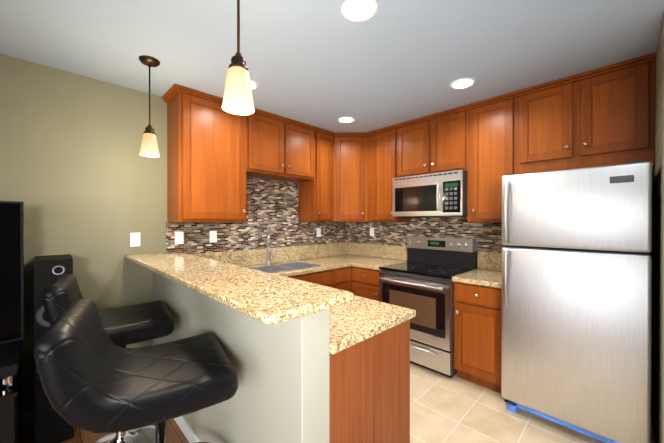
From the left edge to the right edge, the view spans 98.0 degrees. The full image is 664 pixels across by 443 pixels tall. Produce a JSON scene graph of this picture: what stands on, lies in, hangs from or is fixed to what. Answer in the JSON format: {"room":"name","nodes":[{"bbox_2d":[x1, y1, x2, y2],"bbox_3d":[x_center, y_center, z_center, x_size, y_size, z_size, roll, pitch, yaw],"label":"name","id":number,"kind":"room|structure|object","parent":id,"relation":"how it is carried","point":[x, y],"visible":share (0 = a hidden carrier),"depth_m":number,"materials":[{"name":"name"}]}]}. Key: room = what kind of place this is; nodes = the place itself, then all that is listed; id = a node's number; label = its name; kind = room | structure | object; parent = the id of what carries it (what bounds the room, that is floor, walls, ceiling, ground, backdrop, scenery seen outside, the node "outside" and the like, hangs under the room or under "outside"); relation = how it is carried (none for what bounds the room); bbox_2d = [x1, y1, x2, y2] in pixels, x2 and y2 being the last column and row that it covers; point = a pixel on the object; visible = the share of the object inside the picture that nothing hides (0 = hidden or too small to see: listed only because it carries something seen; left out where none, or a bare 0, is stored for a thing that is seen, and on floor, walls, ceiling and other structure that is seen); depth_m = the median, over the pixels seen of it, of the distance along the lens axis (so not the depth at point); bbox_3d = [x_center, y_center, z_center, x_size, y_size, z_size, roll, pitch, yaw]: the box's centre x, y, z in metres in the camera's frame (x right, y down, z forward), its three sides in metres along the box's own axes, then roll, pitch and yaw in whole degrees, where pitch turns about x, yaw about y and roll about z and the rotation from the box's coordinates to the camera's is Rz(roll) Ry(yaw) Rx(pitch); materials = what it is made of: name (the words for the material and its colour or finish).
{"room":"kitchen","nodes":[
{"label":"kitchen","id":0,"kind":"room"},
{"bbox_2d":[0,54,341,414],"bbox_3d":[-2.096,0.146,2.057,6.700,2.490,0.150,0,0,-45],"label":"wall","id":1,"kind":"structure","parent":0,"point":[83,179],"depth_m":2.17,"materials":[{"name":"beige paint"}]},
{"bbox_2d":[22,411,33,427],"bbox_3d":[-2.933,1.350,1.116,3.877,0.090,0.012,0,0,-45],"label":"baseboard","id":2,"kind":"structure","parent":1,"relation":"attached to","point":[27,419],"depth_m":1.97,"materials":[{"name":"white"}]},
{"bbox_2d":[130,233,139,246],"bbox_3d":[-1.634,0.145,2.400,0.070,0.114,0.010,0,0,-45],"label":"light switch","id":3,"kind":"object","parent":1,"relation":"attached to","point":[134,239],"visible":1,"depth_m":2.39,"materials":[{"name":"white plastic"}]},
{"bbox_2d":[166,85,257,221],"bbox_3d":[-1.111,-0.550,2.688,0.672,1.098,0.332,0,0,-45],"label":"upper cabinet","id":4,"kind":"object","parent":1,"relation":"attached to","point":[217,154],"depth_m":2.51,"materials":[{"name":"brown wood"}]},
{"bbox_2d":[166,177,345,253],"bbox_3d":[-0.619,-0.097,3.405,2.398,0.783,0.008,0,0,-45],"label":"tile backsplash","id":5,"kind":"structure","parent":1,"relation":"attached to","point":[272,205],"depth_m":3.23,"materials":[{"name":"tile"}]},
{"bbox_2d":[175,232,183,243],"bbox_3d":[-1.390,0.144,2.630,0.070,0.114,0.008,0,0,-45],"label":"electrical outlet","id":6,"kind":"object","parent":5,"relation":"attached to","point":[179,237],"visible":1,"depth_m":2.63,"materials":[{"name":"white plastic"}]},
{"bbox_2d":[210,231,216,242],"bbox_3d":[-1.170,0.143,2.847,0.070,0.114,0.008,0,0,-45],"label":"electrical outlet","id":7,"kind":"object","parent":5,"relation":"attached to","point":[213,236],"visible":1,"depth_m":2.85,"materials":[{"name":"white plastic"}]},
{"bbox_2d":[317,228,320,236],"bbox_3d":[-0.175,0.140,3.832,0.070,0.114,0.008,0,0,-45],"label":"electrical outlet","id":8,"kind":"object","parent":5,"relation":"attached to","point":[318,232],"visible":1,"depth_m":3.83,"materials":[{"name":"white plastic"}]},
{"bbox_2d":[258,109,293,180],"bbox_3d":[-0.745,-0.795,3.049,0.501,0.611,0.332,0,0,-45],"label":"upper cabinet","id":9,"kind":"object","parent":1,"relation":"attached to","point":[275,132],"depth_m":2.99,"materials":[{"name":"brown wood"}]},
{"bbox_2d":[286,121,309,181],"bbox_3d":[-0.483,-0.796,3.308,0.503,0.611,0.332,0,0,-45],"label":"upper cabinet","id":10,"kind":"object","parent":1,"relation":"attached to","point":[301,130],"depth_m":3.23,"materials":[{"name":"brown wood"}]},
{"bbox_2d":[294,125,337,221],"bbox_3d":[-0.179,-0.553,3.571,0.443,1.098,0.388,0,0,-45],"label":"upper cabinet","id":11,"kind":"object","parent":1,"relation":"attached to","point":[317,197],"depth_m":3.48,"materials":[{"name":"brown wood"}]},
{"bbox_2d":[0,0,663,132],"bbox_3d":[0.419,-1.139,-0.488,6.700,0.100,7.300,0,0,-45],"label":"ceiling","id":12,"kind":"structure","parent":0,"point":[324,64],"depth_m":1.80,"materials":[{"name":"white paint"}]},
{"bbox_2d":[139,55,159,156],"bbox_3d":[-1.238,-0.775,1.961,0.124,0.643,0.124,0,0,-45],"label":"pendant light","id":13,"kind":"object","parent":12,"relation":"hanging from","point":[149,145],"visible":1,"depth_m":1.94,"materials":[{"name":"white glass"}]},
{"bbox_2d":[222,0,254,114],"bbox_3d":[-0.344,-0.754,1.062,0.124,0.678,0.124,0,0,-45],"label":"pendant light","id":14,"kind":"object","parent":12,"relation":"hanging from","point":[238,98],"visible":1,"depth_m":1.03,"materials":[{"name":"white glass"}]},
{"bbox_2d":[251,80,257,89],"bbox_3d":[-0.687,-1.096,2.310,0.190,0.006,0.190,0,0,-45],"label":"recessed light","id":15,"kind":"object","parent":12,"relation":"in","point":[254,85],"visible":0.35,"depth_m":2.32,"materials":[{"name":"white"}]},
{"bbox_2d":[338,117,354,122],"bbox_3d":[0.157,-1.099,3.112,0.190,0.006,0.190,0,0,-45],"label":"recessed light","id":16,"kind":"object","parent":12,"relation":"in","point":[346,119],"visible":1,"depth_m":3.10,"materials":[{"name":"white"}]},
{"bbox_2d":[341,0,377,22],"bbox_3d":[0.142,-1.093,1.489,0.190,0.006,0.190,0,0,-45],"label":"recessed light","id":17,"kind":"object","parent":12,"relation":"in","point":[357,11],"visible":1,"depth_m":1.49,"materials":[{"name":"white"}]},
{"bbox_2d":[450,78,475,89],"bbox_3d":[1.035,-1.096,2.293,0.190,0.006,0.190,0,0,-45],"label":"recessed light","id":18,"kind":"object","parent":12,"relation":"in","point":[462,83],"visible":1,"depth_m":2.29,"materials":[{"name":"white"}]},
{"bbox_2d":[21,363,654,442],"bbox_3d":[0.419,1.451,-0.479,6.700,0.100,7.300,0,0,-45],"label":"floor","id":19,"kind":"structure","parent":0,"point":[453,409],"depth_m":2.01,"materials":[{"name":"tile"}]},
{"bbox_2d":[0,340,23,442],"bbox_3d":[-2.398,1.062,1.139,1.595,0.665,0.615,0,0,-45],"label":"media console","id":20,"kind":"object","parent":19,"relation":"on","point":[11,358],"visible":1,"depth_m":1.49,"materials":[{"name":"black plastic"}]},
{"bbox_2d":[0,201,23,343],"bbox_3d":[-2.349,0.304,1.195,1.468,0.845,0.260,0,0,-45],"label":"screen","id":21,"kind":"object","parent":20,"relation":"on","point":[11,271],"visible":1,"depth_m":1.67,"materials":[{"name":"black plastic"}]},
{"bbox_2d":[34,254,72,345],"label":"tower speaker","id":22,"kind":"object","parent":19,"relation":"on","point":[47,269],"depth_m":1.77},
{"bbox_2d":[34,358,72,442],"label":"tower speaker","id":23,"kind":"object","parent":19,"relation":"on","point":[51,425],"depth_m":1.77},
{"bbox_2d":[42,274,173,442],"bbox_3d":[-1.313,0.855,1.765,0.594,1.075,0.501,0,0,-37],"label":"bar stool","id":24,"kind":"object","parent":19,"relation":"on","point":[123,327],"visible":0.5,"depth_m":1.68,"materials":[{"name":"black leather"}]},
{"bbox_2d":[33,298,237,442],"bbox_3d":[-0.723,0.857,1.169,0.594,1.075,0.501,0,0,-33],"label":"bar stool","id":25,"kind":"object","parent":19,"relation":"on","point":[94,378],"visible":1,"depth_m":0.99,"materials":[{"name":"black leather"}]},
{"bbox_2d":[153,272,329,442],"bbox_3d":[-0.779,0.845,1.816,0.140,1.094,2.050,0,0,-45],"label":"wall","id":26,"kind":"structure","parent":19,"relation":"on","point":[282,393],"depth_m":1.23,"materials":[{"name":"white paint"}]},
{"bbox_2d":[174,416,200,442],"bbox_3d":[-0.778,1.347,1.807,0.154,0.090,2.062,0,0,-45],"label":"baseboard","id":27,"kind":"structure","parent":26,"relation":"attached to","point":[191,436],"depth_m":1.86,"materials":[{"name":"white"}]},
{"bbox_2d":[125,251,353,324],"bbox_3d":[-0.796,0.282,1.725,0.390,0.030,2.148,0,0,-45],"label":"bar","id":28,"kind":"object","parent":26,"relation":"on","point":[265,297],"visible":1,"depth_m":1.19,"materials":[{"name":"stone"}]},
{"bbox_2d":[313,266,380,300],"bbox_3d":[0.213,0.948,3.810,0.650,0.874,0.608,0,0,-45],"label":"base cabinet","id":29,"kind":"object","parent":19,"relation":"on","point":[362,282],"depth_m":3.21,"materials":[{"name":"brown wood"}]},
{"bbox_2d":[190,242,373,275],"bbox_3d":[-0.378,0.404,3.189,2.361,0.214,0.656,0,0,-45],"label":"countertop","id":30,"kind":"structure","parent":29,"relation":"on","point":[331,256],"depth_m":3.38,"materials":[{"name":"stone"}]},
{"bbox_2d":[266,227,285,264],"bbox_3d":[-0.606,0.263,3.180,0.357,0.419,0.215,0,0,-45],"label":"faucet","id":31,"kind":"object","parent":30,"relation":"on","point":[268,259],"visible":1,"depth_m":3.17,"materials":[{"name":"silver metal"}]},
{"bbox_2d":[250,261,321,272],"bbox_3d":[-0.499,0.560,3.031,0.708,0.185,0.411,0,0,-45],"label":"sink","id":32,"kind":"object","parent":30,"relation":"in","point":[275,268],"visible":0.31,"depth_m":3.12,"materials":[{"name":"silver metal"}]},
{"bbox_2d":[354,244,406,269],"bbox_3d":[0.596,0.403,3.421,0.651,0.214,0.385,0,0,-45],"label":"countertop","id":33,"kind":"structure","parent":29,"relation":"on","point":[376,256],"depth_m":3.66,"materials":[{"name":"stone"}]},
{"bbox_2d":[379,236,476,377],"bbox_3d":[0.971,0.780,2.984,0.715,1.215,0.758,0,0,-45],"label":"range","id":34,"kind":"object","parent":19,"relation":"on","point":[420,282],"visible":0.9,"depth_m":2.75,"materials":[{"name":"silver metal"}]},
{"bbox_2d":[453,281,501,392],"bbox_3d":[1.411,0.952,2.594,0.659,0.874,0.409,0,0,-45],"label":"base cabinet","id":35,"kind":"object","parent":19,"relation":"on","point":[477,334],"visible":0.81,"depth_m":2.39,"materials":[{"name":"brown wood"}]},
{"bbox_2d":[452,251,501,287],"bbox_3d":[1.415,0.406,2.596,0.648,0.214,0.409,0,0,-45],"label":"countertop","id":36,"kind":"structure","parent":35,"relation":"on","point":[489,271],"depth_m":2.67,"materials":[{"name":"stone"}]},
{"bbox_2d":[501,160,651,442],"bbox_3d":[1.747,0.519,2.101,0.817,1.744,0.746,0,0,-45],"label":"refrigerator","id":37,"kind":"object","parent":19,"relation":"on","point":[576,327],"visible":1,"depth_m":1.81,"materials":[{"name":"silver metal"}]},
{"bbox_2d":[276,274,415,353],"bbox_3d":[-0.262,0.497,1.853,0.646,0.038,1.407,0,0,-45],"label":"countertop","id":38,"kind":"structure","parent":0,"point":[357,319],"depth_m":1.43,"materials":[{"name":"stone"}]},
{"bbox_2d":[354,216,651,255],"bbox_3d":[2.799,0.147,1.767,0.150,2.490,7.150,0,0,-45],"label":"wall","id":39,"kind":"structure","parent":0,"point":[466,216],"depth_m":3.13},
{"bbox_2d":[338,133,361,221],"bbox_3d":[0.229,-0.554,3.819,0.608,1.098,0.608,0,0,-45],"label":"upper cabinet","id":40,"kind":"object","parent":39,"relation":"attached to","point":[349,144],"depth_m":3.59,"materials":[{"name":"brown wood"}]},
{"bbox_2d":[362,123,410,221],"bbox_3d":[0.678,-0.553,3.522,0.388,1.098,0.568,0,0,-45],"label":"upper cabinet","id":41,"kind":"object","parent":39,"relation":"attached to","point":[381,148],"depth_m":3.44,"materials":[{"name":"brown wood"}]},
{"bbox_2d":[402,117,421,176],"bbox_3d":[1.011,-0.795,3.224,0.333,0.611,0.470,0,0,-45],"label":"upper cabinet","id":42,"kind":"object","parent":39,"relation":"attached to","point":[412,129],"depth_m":3.14,"materials":[{"name":"brown wood"}]},
{"bbox_2d":[346,217,504,269],"bbox_3d":[1.019,0.217,3.450,0.008,0.551,2.190,0,0,-45],"label":"tile backsplash","id":43,"kind":"structure","parent":39,"relation":"attached to","point":[488,235],"depth_m":3.34,"materials":[{"name":"tile"}]},
{"bbox_2d":[370,228,373,235],"bbox_3d":[0.541,0.135,3.919,0.008,0.114,0.070,0,0,-45],"label":"electrical outlet","id":44,"kind":"object","parent":43,"relation":"attached to","point":[371,231],"visible":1,"depth_m":3.92,"materials":[{"name":"white plastic"}]},
{"bbox_2d":[422,105,465,174],"bbox_3d":[1.233,-0.795,2.999,0.333,0.611,0.439,0,0,-45],"label":"upper cabinet","id":45,"kind":"object","parent":39,"relation":"attached to","point":[444,132],"depth_m":2.88,"materials":[{"name":"brown wood"}]},
{"bbox_2d":[392,170,466,216],"bbox_3d":[1.062,-0.275,3.065,0.466,0.425,0.758,0,0,-45],"label":"microwave","id":46,"kind":"object","parent":45,"relation":"attached to","point":[439,194],"visible":1,"depth_m":2.89,"materials":[{"name":"grey metal"}]},
{"bbox_2d":[466,91,517,221],"bbox_3d":[1.506,-0.550,2.725,0.333,1.098,0.479,0,0,-45],"label":"upper cabinet","id":47,"kind":"object","parent":39,"relation":"attached to","point":[491,123],"depth_m":2.59,"materials":[{"name":"brown wood"}]},
{"bbox_2d":[518,75,573,173],"bbox_3d":[1.811,-0.734,2.416,0.333,0.728,0.388,0,0,-45],"label":"upper cabinet","id":48,"kind":"object","parent":39,"relation":"attached to","point":[545,110],"depth_m":2.29,"materials":[{"name":"brown wood"}]},
{"bbox_2d":[574,53,655,169],"bbox_3d":[2.086,-0.733,2.138,0.333,0.728,0.393,0,0,-45],"label":"upper cabinet","id":49,"kind":"object","parent":39,"relation":"attached to","point":[614,104],"depth_m":2.02,"materials":[{"name":"brown wood"}]},
{"bbox_2d":[651,14,663,442],"bbox_3d":[2.072,0.147,1.762,0.890,2.490,0.125,0,0,-45],"label":"wall","id":50,"kind":"structure","parent":0,"point":[657,377],"depth_m":1.69,"materials":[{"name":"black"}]}
]}

